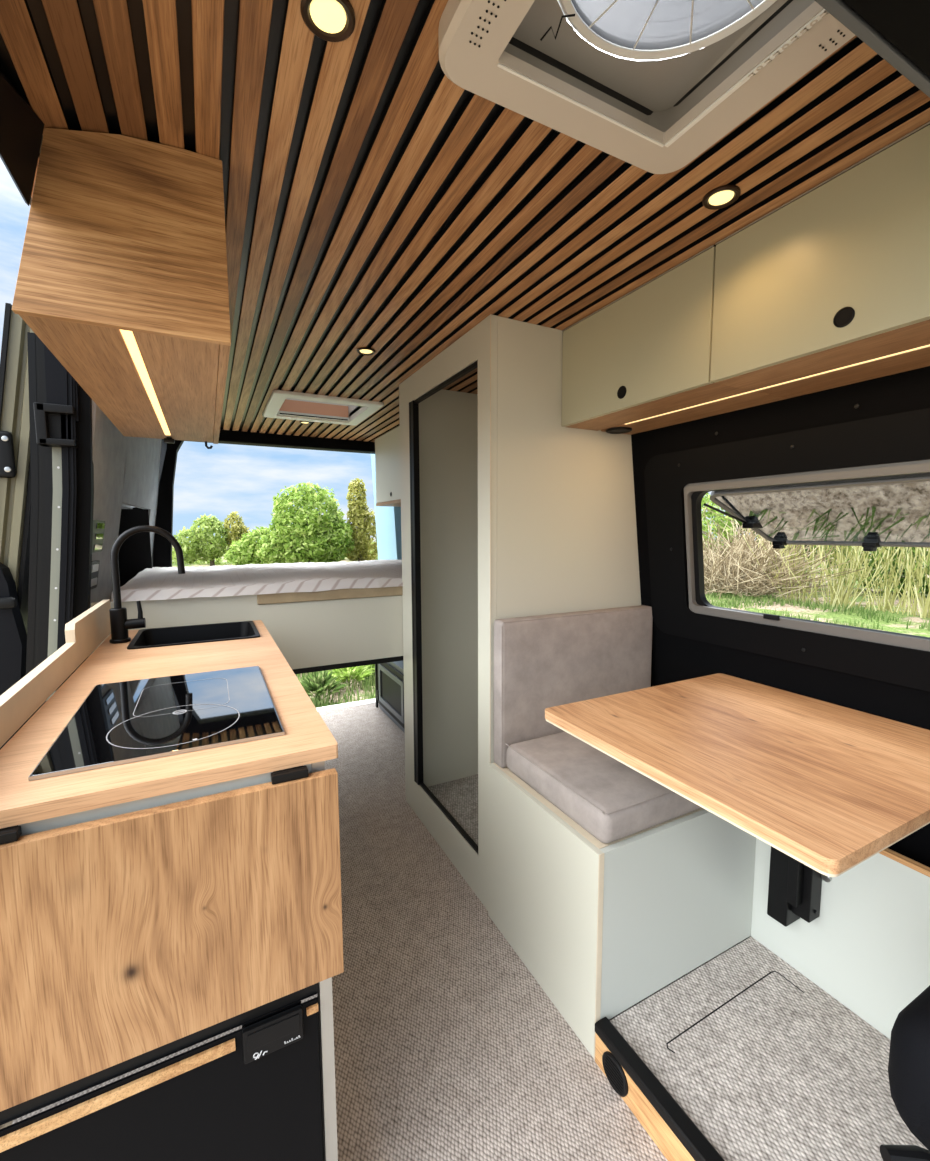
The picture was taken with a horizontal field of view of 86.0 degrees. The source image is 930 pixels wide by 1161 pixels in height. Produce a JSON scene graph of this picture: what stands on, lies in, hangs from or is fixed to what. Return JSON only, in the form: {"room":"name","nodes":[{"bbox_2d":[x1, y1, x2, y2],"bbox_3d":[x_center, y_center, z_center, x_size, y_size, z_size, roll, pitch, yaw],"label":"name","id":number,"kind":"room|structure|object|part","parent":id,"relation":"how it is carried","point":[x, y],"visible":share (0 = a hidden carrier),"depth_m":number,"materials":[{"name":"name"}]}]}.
{"room":"vehicle interior","nodes":[
{"label":"vehicle interior","id":0,"kind":"room"},
{"bbox_2d":[88,400,161,656],"bbox_3d":[-1.564,0.088,2.234,0.365,1.840,1.430,-3,6,-27],"label":"wall","id":1,"kind":"structure","parent":0,"point":[126,469],"depth_m":2.02,"materials":[{"name":"grey fabric"}]},
{"bbox_2d":[0,303,33,749],"bbox_3d":[-1.769,0.187,2.052,0.456,2.180,1.180,-3,6,-27],"label":"door","id":2,"kind":"structure","parent":1,"relation":"in","point":[15,464],"depth_m":1.59,"materials":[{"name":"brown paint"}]},
{"bbox_3d":[-1.442,0.071,1.560,0.060,0.035,0.029,-3,6,-27],"label":"handle","id":3,"kind":"part","parent":2,"relation":"part of","materials":[{"name":"black plastic"}]},
{"bbox_3d":[-1.560,0.606,1.596,0.299,1.335,0.050,-3,6,-27],"label":"trim","id":4,"kind":"part","parent":2,"relation":"part of","materials":[{"name":"black rubber"}]},
{"bbox_3d":[-1.754,0.181,2.111,0.328,2.180,1.103,-3,6,-30],"label":"trim","id":5,"kind":"part","parent":2,"relation":"part of","materials":[{"name":"black plastic"}]},
{"bbox_2d":[24,332,93,723],"bbox_3d":[-1.297,0.188,1.567,0.312,1.870,0.130,-3,6,-27],"label":"trim","id":6,"kind":"structure","parent":1,"relation":"attached to","point":[60,409],"depth_m":1.54,"materials":[{"name":"black"}]},
{"bbox_3d":[-1.218,-0.606,1.509,0.082,0.240,0.030,-3,6,-27],"label":"plate","id":7,"kind":"part","parent":6,"relation":"part of","materials":[{"name":"black rubber"}]},
{"bbox_2d":[91,560,99,588],"bbox_3d":[-1.261,-0.017,1.682,0.024,0.095,0.156,-3,6,-24],"label":"power socket","id":8,"kind":"object","parent":1,"relation":"attached to","point":[95,564],"visible":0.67,"depth_m":1.70,"materials":[{"name":"grey plastic"}]},
{"bbox_2d":[92,520,104,552],"bbox_3d":[-1.249,-0.149,1.690,0.026,0.107,0.171,-3,6,-24],"label":"switch panel","id":9,"kind":"object","parent":1,"relation":"attached to","point":[98,526],"visible":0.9,"depth_m":1.69,"materials":[{"name":"black plastic"}]},
{"bbox_2d":[12,128,230,448],"bbox_3d":[-0.783,-0.580,1.265,0.289,0.316,1.105,-3,6,-27],"label":"upper cabinet","id":10,"kind":"object","parent":1,"relation":"attached to","point":[122,277],"visible":1,"depth_m":0.80,"materials":[{"name":"brown wood"}]},
{"bbox_3d":[-0.791,-0.457,1.275,0.270,0.014,1.077,-3,6,-27],"label":"panel","id":11,"kind":"part","parent":10,"relation":"part of","materials":[{"name":"brown wood"}]},
{"bbox_3d":[-0.534,-0.545,0.782,0.289,0.291,0.015,-3,6,-27],"label":"panel","id":12,"kind":"part","parent":10,"relation":"part of","materials":[{"name":"brown wood"}]},
{"bbox_3d":[-0.666,-0.599,1.333,0.016,0.290,1.089,-3,6,-27],"label":"door","id":13,"kind":"part","parent":10,"relation":"part of","materials":[{"name":"brown wood"}]},
{"bbox_2d":[152,437,183,566],"bbox_3d":[-1.765,-0.354,2.960,0.310,1.140,0.125,-3,6,-27],"label":"trim","id":14,"kind":"structure","parent":1,"relation":"attached to","point":[162,548],"depth_m":2.90,"materials":[{"name":"black plastic"}]},
{"bbox_2d":[91,595,402,673],"bbox_3d":[-0.793,0.146,2.663,1.760,0.335,1.305,-3,6,-27],"label":"platform","id":15,"kind":"object","parent":1,"relation":"attached to","point":[312,636],"visible":0.32,"depth_m":2.02,"materials":[{"name":"beige laminate"}]},
{"bbox_2d":[257,586,402,604],"bbox_3d":[-0.758,-0.001,2.645,1.660,0.045,1.284,-3,6,-27],"label":"board","id":16,"kind":"object","parent":15,"relation":"on","point":[351,593],"visible":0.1,"depth_m":2.03,"materials":[{"name":"beige wood"}]},
{"bbox_2d":[111,559,402,602],"bbox_3d":[-0.774,-0.046,2.649,1.640,0.054,1.345,-3,6,-27],"label":"mattress","id":17,"kind":"object","parent":16,"relation":"on","point":[154,583],"visible":0.81,"depth_m":2.12,"materials":[{"name":"white fabric"}]},
{"bbox_3d":[-0.793,0.302,2.680,1.760,0.022,1.302,-3,6,-27],"label":"frame","id":18,"kind":"part","parent":15,"relation":"part of","materials":[{"name":"black plastic"}]},
{"bbox_2d":[0,0,929,441],"bbox_3d":[-0.123,-0.755,1.468,1.690,0.078,4.040,-3,6,-27],"label":"ceiling","id":19,"kind":"structure","parent":0,"point":[375,200],"depth_m":0.85,"materials":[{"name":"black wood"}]},
{"bbox_2d":[0,71,44,205],"bbox_3d":[-0.279,-0.558,0.012,0.070,0.170,1.572,-3,6,-27],"label":"trim","id":20,"kind":"structure","parent":19,"relation":"attached to","point":[21,129],"depth_m":0.67,"materials":[{"name":"black rubber"}]},
{"bbox_2d":[299,421,310,423],"bbox_3d":[-0.897,-0.886,2.796,0.063,0.006,0.063,-3,6,-27],"label":"recessed light","id":21,"kind":"object","parent":19,"relation":"in","point":[301,422],"visible":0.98,"depth_m":2.79,"materials":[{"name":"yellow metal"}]},
{"bbox_2d":[262,390,383,425],"bbox_3d":[-0.723,-0.913,2.490,0.500,0.135,0.515,-3,6,-27],"label":"skylight","id":22,"kind":"object","parent":19,"relation":"attached to","point":[281,404],"visible":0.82,"depth_m":2.60,"materials":[{"name":"white plastic"}]},
{"bbox_3d":[-0.801,-0.873,2.646,0.374,0.018,0.015,-3,6,-27],"label":"rail","id":23,"kind":"part","parent":22,"relation":"part of","materials":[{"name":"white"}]},
{"bbox_2d":[279,399,347,416],"bbox_3d":[-0.808,-0.913,2.657,0.370,0.067,0.018,-3,6,-27],"label":"blind","id":24,"kind":"object","parent":22,"relation":"hanging from","point":[290,406],"depth_m":2.64,"materials":[{"name":"pink"}]},
{"bbox_2d":[300,0,354,41],"bbox_3d":[-0.163,-0.672,0.594,0.063,0.006,0.063,-3,6,-27],"label":"recessed light","id":25,"kind":"object","parent":19,"relation":"in","point":[329,20],"visible":1,"depth_m":0.59,"materials":[{"name":"brown metal"}]},
{"bbox_2d":[357,347,374,354],"bbox_3d":[-0.337,-0.780,1.698,0.063,0.006,0.063,-3,6,-27],"label":"recessed light","id":26,"kind":"object","parent":19,"relation":"in","point":[362,350],"visible":1,"depth_m":1.69,"materials":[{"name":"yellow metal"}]},
{"bbox_2d":[438,0,854,173],"bbox_3d":[0.244,-0.680,0.540,0.434,0.094,0.437,-3,6,-27],"label":"ceiling vent","id":27,"kind":"object","parent":19,"relation":"in","point":[476,54],"visible":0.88,"depth_m":0.66,"materials":[{"name":"beige plastic"}]},
{"bbox_2d":[702,185,740,209],"bbox_3d":[0.474,-0.707,0.922,0.063,0.006,0.063,-3,6,-27],"label":"recessed light","id":28,"kind":"object","parent":19,"relation":"in","point":[723,196],"visible":1,"depth_m":0.92,"materials":[{"name":"brown metal"}]},
{"bbox_2d":[815,0,929,97],"bbox_3d":[0.339,-0.520,0.155,1.195,0.041,0.552,-3,6,-27],"label":"shelf","id":29,"kind":"object","parent":19,"relation":"attached to","point":[898,31],"visible":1,"depth_m":0.48,"materials":[{"name":"black"}]},
{"bbox_2d":[319,703,730,1160],"bbox_3d":[-0.178,1.089,1.606,1.880,0.040,4.020,-3,6,-27],"label":"floor","id":30,"kind":"structure","parent":0,"point":[447,1047],"depth_m":1.24,"materials":[{"name":"carpet"}]},
{"bbox_2d":[18,761,337,1160],"bbox_3d":[-0.681,0.667,1.222,0.446,0.878,1.188,-3,6,-27],"label":"base cabinet","id":31,"kind":"object","parent":30,"relation":"on","point":[325,986],"visible":0.12,"depth_m":0.72,"materials":[{"name":"beige laminate"}]},
{"bbox_2d":[0,982,324,1160],"bbox_3d":[-0.522,0.858,0.929,0.408,0.515,0.524,-3,6,-27],"label":"fridge","id":32,"kind":"object","parent":31,"relation":"in","point":[247,1086],"visible":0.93,"depth_m":0.71,"materials":[{"name":"black plastic"}]},
{"bbox_3d":[-0.415,0.459,0.677,0.411,0.358,0.014,-3,6,-27],"label":"rail","id":33,"kind":"part","parent":31,"relation":"part of","materials":[{"name":"grey metal"}]},
{"bbox_2d":[0,620,337,828],"bbox_3d":[-0.670,0.218,1.191,0.450,0.022,1.215,-3,6,-27],"label":"countertop","id":34,"kind":"structure","parent":31,"relation":"on","point":[307,739],"depth_m":0.75,"materials":[{"name":"brown wood"}]},
{"bbox_2d":[0,599,110,747],"bbox_3d":[-0.757,0.188,0.841,0.019,0.105,1.750,-3,6,-27],"label":"upstand","id":35,"kind":"object","parent":34,"relation":"on","point":[87,631],"visible":0.91,"depth_m":1.02,"materials":[{"name":"beige wood"}]},
{"bbox_2d":[109,525,184,643],"bbox_3d":[-0.949,0.007,1.487,0.204,0.342,0.052,-3,6,-27],"label":"tap","id":36,"kind":"object","parent":34,"relation":"on","point":[119,623],"visible":1,"depth_m":1.45,"materials":[{"name":"black metal"}]},
{"bbox_3d":[-0.969,0.092,1.486,0.015,0.064,0.016,-3,6,-27],"label":"lever","id":37,"kind":"part","parent":36,"relation":"part of","materials":[{"name":"black metal"}]},
{"bbox_3d":[-0.942,-0.033,1.487,0.187,0.262,0.019,-3,6,-27],"label":"spout","id":38,"kind":"part","parent":36,"relation":"part of","materials":[{"name":"black metal"}]},
{"bbox_2d":[28,666,284,780],"bbox_3d":[-0.527,0.230,0.913,0.315,0.006,0.442,-3,6,-27],"label":"induction hob","id":39,"kind":"object","parent":34,"relation":"in","point":[117,723],"visible":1,"depth_m":0.84,"materials":[{"name":"black glass"}]},
{"bbox_2d":[127,621,259,648],"bbox_3d":[-0.846,0.249,1.589,0.343,0.170,0.304,-3,6,-27],"label":"sink","id":40,"kind":"object","parent":34,"relation":"in","point":[191,634],"visible":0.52,"depth_m":1.68,"materials":[{"name":"black metal"}]},
{"bbox_2d":[0,765,343,1111],"bbox_3d":[-0.449,0.452,0.634,0.575,0.335,0.028,-3,6,-27],"label":"flap","id":41,"kind":"object","parent":31,"relation":"attached to","point":[123,937],"visible":1,"depth_m":0.65,"materials":[{"name":"brown wood"}]},
{"bbox_2d":[375,661,404,732],"bbox_3d":[-0.337,0.707,3.238,0.320,0.398,0.680,-3,6,-27],"label":"locker","id":42,"kind":"object","parent":30,"relation":"on","point":[389,676],"visible":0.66,"depth_m":3.16,"materials":[{"name":"grey metal"}]},
{"bbox_3d":[-0.615,0.686,3.463,0.013,0.398,0.024,-3,6,-27],"label":"corner post","id":43,"kind":"part","parent":42,"relation":"part of","materials":[{"name":"black plastic"}]},
{"bbox_2d":[399,314,640,910],"bbox_3d":[0.231,0.105,2.012,0.745,1.833,0.768,-3,6,-27],"label":"shower cubicle","id":44,"kind":"object","parent":30,"relation":"on","point":[508,510],"visible":0.7,"depth_m":1.69,"materials":[{"name":"beige laminate"}]},
{"bbox_3d":[-0.089,0.122,1.850,0.022,1.833,0.766,-3,6,-27],"label":"aisle panel","id":45,"kind":"part","parent":44,"relation":"part of","materials":[{"name":"beige laminate"}]},
{"bbox_3d":[0.072,0.073,2.347,0.720,1.833,0.016,-3,6,-27],"label":"panel","id":46,"kind":"part","parent":44,"relation":"part of","materials":[{"name":"beige laminate"}]},
{"bbox_2d":[428,774,477,844],"bbox_3d":[0.239,0.992,2.100,0.702,0.048,0.728,-3,6,-27],"label":"shower tray","id":47,"kind":"object","parent":44,"relation":"on","point":[458,794],"depth_m":2.20,"materials":[{"name":"grey carpet"}]},
{"bbox_3d":[0.413,0.136,1.687,0.720,1.833,0.016,-3,6,-27],"label":"panel","id":48,"kind":"part","parent":44,"relation":"part of","materials":[{"name":"beige laminate"}]},
{"bbox_2d":[488,762,755,1059],"bbox_3d":[0.440,0.825,1.478,0.571,0.503,0.494,-3,6,-27],"label":"box","id":49,"kind":"object","parent":30,"relation":"on","point":[601,928],"visible":0.82,"depth_m":1.25,"materials":[{"name":"beige laminate"}]},
{"bbox_3d":[0.192,0.838,1.352,0.016,0.503,0.491,-3,6,-27],"label":"aisle panel","id":50,"kind":"part","parent":49,"relation":"part of","materials":[{"name":"beige laminate"}]},
{"bbox_2d":[494,605,652,767],"bbox_3d":[0.373,0.328,1.643,0.623,0.452,0.067,-3,6,-27],"label":"cushion","id":51,"kind":"object","parent":49,"relation":"on","point":[541,662],"visible":0.74,"depth_m":1.56,"materials":[{"name":"grey fabric"}]},
{"bbox_3d":[0.442,0.580,1.465,0.555,0.014,0.476,-3,6,-27],"label":"lid","id":52,"kind":"part","parent":49,"relation":"part of","materials":[{"name":"brown wood"}]},
{"bbox_2d":[506,732,701,842],"bbox_3d":[0.455,0.530,1.428,0.543,0.091,0.431,-3,6,-27],"label":"seat cushion","id":53,"kind":"object","parent":49,"relation":"on","point":[612,801],"visible":0.58,"depth_m":1.25,"materials":[{"name":"grey fabric"}]},
{"bbox_3d":[0.555,0.805,1.267,0.555,0.424,0.016,-3,6,-27],"label":"panel","id":54,"kind":"part","parent":49,"relation":"part of","materials":[{"name":"grey laminate"}]},
{"bbox_2d":[595,937,927,1160],"bbox_3d":[0.845,1.102,0.707,0.578,0.100,1.289,-3,6,-27],"label":"platform","id":55,"kind":"object","parent":30,"relation":"on","point":[743,1056],"visible":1,"depth_m":1.07,"materials":[{"name":"carpet"}]},
{"bbox_2d":[602,1051,627,1096],"bbox_3d":[0.327,1.077,1.088,0.006,0.075,0.075,-3,6,-27],"label":"air vent","id":56,"kind":"object","parent":55,"relation":"attached to","point":[616,1072],"depth_m":1.08,"materials":[{"name":"black plastic"}]},
{"bbox_3d":[0.607,1.076,0.580,0.036,0.022,1.287,-3,6,-27],"label":"edge trim","id":57,"kind":"part","parent":55,"relation":"part of","materials":[{"name":"black plastic"}]},
{"bbox_2d":[880,986,929,1160],"bbox_3d":[0.937,0.569,0.500,0.573,1.039,0.650,-3,6,-27],"label":"chair","id":58,"kind":"object","parent":55,"relation":"on","point":[909,1053],"visible":1,"depth_m":0.65,"materials":[{"name":"black plastic"}]},
{"bbox_3d":[0.622,0.763,0.644,0.145,0.034,0.032,1,6,14],"label":"lever","id":59,"kind":"part","parent":58,"relation":"part of","materials":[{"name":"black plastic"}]},
{"bbox_3d":[0.592,0.675,0.623,0.029,0.072,0.072,-1,6,-8],"label":"knob","id":60,"kind":"part","parent":58,"relation":"part of","materials":[{"name":"black plastic"}]},
{"bbox_2d":[731,838,929,1039],"bbox_3d":[1.046,0.862,1.067,0.129,0.507,1.783,-3,6,-27],"label":"wall","id":61,"kind":"structure","parent":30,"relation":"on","point":[868,945],"depth_m":1.15,"materials":[{"name":"white paint"}]},
{"bbox_2d":[545,673,929,926],"bbox_3d":[0.636,0.606,1.121,0.668,0.560,0.646,-3,6,-27],"label":"dining table","id":62,"kind":"object","parent":61,"relation":"attached to","point":[829,787],"visible":1,"depth_m":0.98,"materials":[{"name":"brown wood"}]},
{"bbox_3d":[0.883,0.726,1.218,0.008,0.020,0.020,-3,6,-27],"label":"knob","id":63,"kind":"part","parent":62,"relation":"part of","materials":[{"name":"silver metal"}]},
{"bbox_2d":[631,366,929,867],"bbox_3d":[0.595,0.111,1.911,0.256,1.840,4.020,-3,6,-27],"label":"wall","id":64,"kind":"structure","parent":0,"point":[886,419],"depth_m":1.31,"materials":[{"name":"black fabric"}]},
{"bbox_2d":[192,428,374,453],"bbox_3d":[-1.137,-0.909,3.223,1.720,0.092,0.100,-3,6,-27],"label":"trim","id":65,"kind":"structure","parent":64,"relation":"attached to","point":[239,437],"depth_m":3.20,"materials":[{"name":"black"}]},
{"bbox_2d":[316,698,375,711],"bbox_3d":[-1.127,0.927,3.376,1.820,0.064,0.090,-3,6,-27],"label":"trim","id":66,"kind":"structure","parent":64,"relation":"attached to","point":[368,701],"depth_m":3.51,"materials":[{"name":"silver metal"}]},
{"bbox_2d":[371,454,401,559],"bbox_3d":[-0.573,-0.023,4.041,0.232,2.200,0.560,-3,6,-27],"label":"door","id":67,"kind":"structure","parent":64,"relation":"in","point":[387,518],"depth_m":3.92,"materials":[{"name":"blue"}]},
{"bbox_2d":[375,426,400,506],"bbox_3d":[-0.210,-0.673,2.849,0.254,0.440,1.230,-3,6,-27],"label":"locker","id":68,"kind":"object","parent":64,"relation":"attached to","point":[387,446],"visible":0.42,"depth_m":3.10,"materials":[{"name":"beige laminate"}]},
{"bbox_3d":[-0.207,-0.464,2.871,0.250,0.019,1.230,-3,6,-27],"label":"panel","id":69,"kind":"part","parent":68,"relation":"part of","materials":[{"name":"brown wood"}]},
{"bbox_2d":[561,244,787,434],"bbox_3d":[0.550,-0.606,1.383,0.300,0.295,0.520,-3,6,-27],"label":"upper cabinet","id":70,"kind":"object","parent":64,"relation":"attached to","point":[647,353],"visible":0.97,"depth_m":1.27,"materials":[{"name":"beige laminate"}]},
{"bbox_2d":[606,427,631,433],"bbox_3d":[0.496,-0.483,1.605,0.080,0.007,0.080,-3,6,-27],"label":"recessed light","id":71,"kind":"object","parent":70,"relation":"attached to","point":[612,430],"depth_m":1.60,"materials":[{"name":"black plastic"}]},
{"bbox_3d":[0.417,-0.744,1.301,0.001,0.003,0.516,-3,6,-27],"label":"trim","id":72,"kind":"part","parent":70,"relation":"part of","materials":[{"name":"brown wood"}]},
{"bbox_3d":[0.426,-0.601,1.319,0.017,0.284,0.516,-3,6,-27],"label":"door","id":73,"kind":"part","parent":70,"relation":"part of","materials":[{"name":"beige laminate"}]},
{"bbox_3d":[0.559,-0.475,1.401,0.280,0.016,0.520,-3,6,-27],"label":"panel","id":74,"kind":"part","parent":70,"relation":"part of","materials":[{"name":"brown wood"}]},
{"bbox_2d":[684,459,929,651],"bbox_3d":[1.185,-0.048,1.040,0.432,0.402,1.389,-3,6,-27],"label":"window","id":75,"kind":"structure","parent":64,"relation":"in","point":[870,507],"depth_m":1.36,"materials":[{"name":"grey plastic"}]},
{"bbox_3d":[0.857,-0.205,1.588,0.261,0.078,0.038,-3,6,-27],"label":"stay arm","id":76,"kind":"part","parent":75,"relation":"part of","materials":[{"name":"black plastic"}]},
{"bbox_3d":[1.065,-0.121,1.690,0.033,0.026,0.036,-3,6,-27],"label":"latch knob","id":77,"kind":"part","parent":75,"relation":"part of","materials":[{"name":"black plastic"}]},
{"bbox_3d":[1.215,-0.145,1.035,0.370,0.163,1.345,-3,6,-27],"label":"pane","id":78,"kind":"part","parent":75,"relation":"part of","materials":[{"name":"clear glass"}]},
{"bbox_3d":[1.185,-0.099,1.457,0.033,0.026,0.036,-3,6,-27],"label":"latch knob","id":79,"kind":"part","parent":75,"relation":"part of","materials":[{"name":"black plastic"}]},
{"bbox_2d":[710,121,929,397],"bbox_3d":[0.794,-0.564,0.912,0.300,0.288,0.543,-3,6,-27],"label":"upper cabinet","id":80,"kind":"object","parent":64,"relation":"attached to","point":[837,276],"visible":1,"depth_m":0.90,"materials":[{"name":"beige laminate"}]},
{"bbox_2d":[625,344,929,424],"bbox_3d":[0.826,-0.419,0.879,0.015,0.007,1.472,-3,6,-27],"label":"light strip","id":81,"kind":"object","parent":80,"relation":"attached to","point":[928,345],"visible":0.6,"depth_m":1.08,"materials":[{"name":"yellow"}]},
{"bbox_3d":[0.661,-0.699,0.830,0.001,0.003,0.540,-3,6,-27],"label":"trim","id":82,"kind":"part","parent":80,"relation":"part of","materials":[{"name":"beige wood"}]},
{"bbox_3d":[0.803,-0.429,0.929,0.280,0.016,0.543,-3,6,-27],"label":"panel","id":83,"kind":"part","parent":80,"relation":"part of","materials":[{"name":"brown wood"}]},
{"label":"outside","id":84,"kind":"structure","parent":0,"visible":0},
{"bbox_2d":[172,546,929,707],"bbox_3d":[-0.257,-0.342,22.433,140.000,0.193,140.000,-3,6,-27],"label":"ground","id":85,"kind":"structure","parent":84,"point":[913,629],"depth_m":11.24,"materials":[{"name":"green plant"}]},
{"bbox_2d":[173,514,229,565],"bbox_3d":[-13.936,-2.087,26.474,2.840,2.979,2.057,-3,6,-27],"label":"tree","id":86,"kind":"object","parent":85,"relation":"on","point":[203,540],"visible":0.96,"depth_m":26.10,"materials":[{"name":"green plant"}]},
{"bbox_2d":[223,511,249,564],"bbox_3d":[-12.352,-2.238,27.322,1.696,3.099,1.424,-3,6,-27],"label":"tree","id":87,"kind":"object","parent":85,"relation":"on","point":[237,528],"visible":0.57,"depth_m":26.86,"materials":[{"name":"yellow plant"}]},
{"bbox_2d":[224,526,273,565],"bbox_3d":[-10.596,-1.538,25.088,2.772,2.386,1.763,-1,6,-3],"label":"tree","id":88,"kind":"object","parent":85,"relation":"on","point":[245,548],"visible":0.57,"depth_m":24.55,"materials":[{"name":"green plant"}]},
{"bbox_2d":[172,540,377,564],"bbox_3d":[-9.460,-1.812,32.252,25.866,2.098,2.105,-3,6,-27],"label":"hedge","id":89,"kind":"object","parent":85,"relation":"on","point":[199,562],"visible":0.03,"depth_m":29.01,"materials":[{"name":"green plant"}]},
{"bbox_2d":[256,482,354,563],"bbox_3d":[-7.974,-2.635,25.041,4.881,4.530,3.610,-3,6,-27],"label":"tree","id":90,"kind":"object","parent":85,"relation":"on","point":[311,534],"visible":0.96,"depth_m":23.90,"materials":[{"name":"green plant"}]},
{"bbox_2d":[300,670,347,700],"bbox_3d":[-1.615,1.151,5.474,0.617,0.377,0.628,-3,6,-27],"label":"clump","id":91,"kind":"object","parent":85,"relation":"on","point":[318,682],"visible":0.88,"depth_m":5.40,"materials":[{"name":"green plant"}]},
{"bbox_2d":[295,665,374,707],"bbox_3d":[-1.712,1.035,7.638,3.521,0.198,7.203,-3,6,-27],"label":"grass","id":92,"kind":"structure","parent":85,"relation":"on","point":[369,688],"depth_m":5.67,"materials":[{"name":"green plant"}]},
{"bbox_2d":[327,665,372,684],"bbox_3d":[-1.412,1.119,6.054,0.606,0.326,0.609,-3,6,-27],"label":"clump","id":93,"kind":"object","parent":85,"relation":"on","point":[357,672],"visible":0.66,"depth_m":5.95,"materials":[{"name":"green plant"}]},
{"bbox_2d":[346,478,377,561],"bbox_3d":[-5.437,-2.984,26.281,1.997,4.728,1.422,-3,6,-27],"label":"tree","id":94,"kind":"object","parent":85,"relation":"on","point":[358,513],"visible":0.78,"depth_m":25.90,"materials":[{"name":"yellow plant"}]},
{"bbox_2d":[362,664,374,674],"bbox_3d":[-1.176,1.057,6.492,0.618,0.362,0.633,-3,6,-27],"label":"clump","id":95,"kind":"object","parent":85,"relation":"on","point":[372,668],"visible":0.13,"depth_m":6.39,"materials":[{"name":"green plant"}]},
{"bbox_2d":[701,493,736,585],"bbox_3d":[7.406,-1.212,16.936,2.875,3.772,3.792,-3,6,-27],"label":"shrub","id":96,"kind":"object","parent":85,"relation":"on","point":[718,518],"visible":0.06,"depth_m":15.66,"materials":[{"name":"green plant"}]},
{"bbox_2d":[714,508,825,578],"bbox_3d":[10.519,-1.757,17.126,3.043,4.153,3.836,-3,6,-27],"label":"shrub","id":97,"kind":"object","parent":85,"relation":"on","point":[739,522],"visible":0.02,"depth_m":16.59,"materials":[{"name":"green plant"}]},
{"bbox_2d":[743,528,838,602],"bbox_3d":[8.480,-0.854,12.821,1.625,2.853,2.818,-1,6,-11],"label":"clump","id":98,"kind":"object","parent":85,"relation":"on","point":[786,548],"visible":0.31,"depth_m":12.86,"materials":[{"name":"yellow plant"}]},
{"bbox_2d":[702,502,911,605],"bbox_3d":[7.597,-1.068,14.560,5.079,2.968,7.737,-1,6,-7],"label":"brushwood","id":99,"kind":"object","parent":85,"relation":"on","point":[730,572],"visible":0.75,"depth_m":13.45,"materials":[{"name":"beige plant"}]},
{"bbox_2d":[706,590,929,630],"bbox_3d":[6.700,0.653,11.109,5.123,0.210,8.714,-3,6,-27],"label":"grass","id":100,"kind":"structure","parent":85,"relation":"on","point":[736,598],"depth_m":11.81,"materials":[{"name":"green plant"}]},
{"bbox_2d":[780,545,906,608],"bbox_3d":[9.146,-1.062,11.993,2.171,3.425,3.864,-3,6,-27],"label":"clump","id":101,"kind":"object","parent":85,"relation":"on","point":[842,595],"visible":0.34,"depth_m":11.92,"materials":[{"name":"green plant"}]},
{"bbox_2d":[821,545,929,597],"bbox_3d":[12.300,-1.391,13.953,3.068,4.297,4.415,-3,6,-27],"label":"shrub","id":102,"kind":"object","parent":85,"relation":"on","point":[902,578],"visible":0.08,"depth_m":13.87,"materials":[{"name":"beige plant"}]},
{"bbox_2d":[843,546,929,614],"bbox_3d":[9.648,-0.889,11.289,1.712,3.210,2.635,-3,6,-27],"label":"clump","id":103,"kind":"object","parent":85,"relation":"on","point":[888,599],"visible":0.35,"depth_m":11.34,"materials":[{"name":"green plant"}]},
{"bbox_2d":[847,546,929,618],"bbox_3d":[9.839,-0.894,10.313,1.794,3.410,3.524,-3,6,-24],"label":"clump","id":104,"kind":"object","parent":85,"relation":"on","point":[925,604],"visible":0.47,"depth_m":10.79,"materials":[{"name":"green plant"}]}
]}

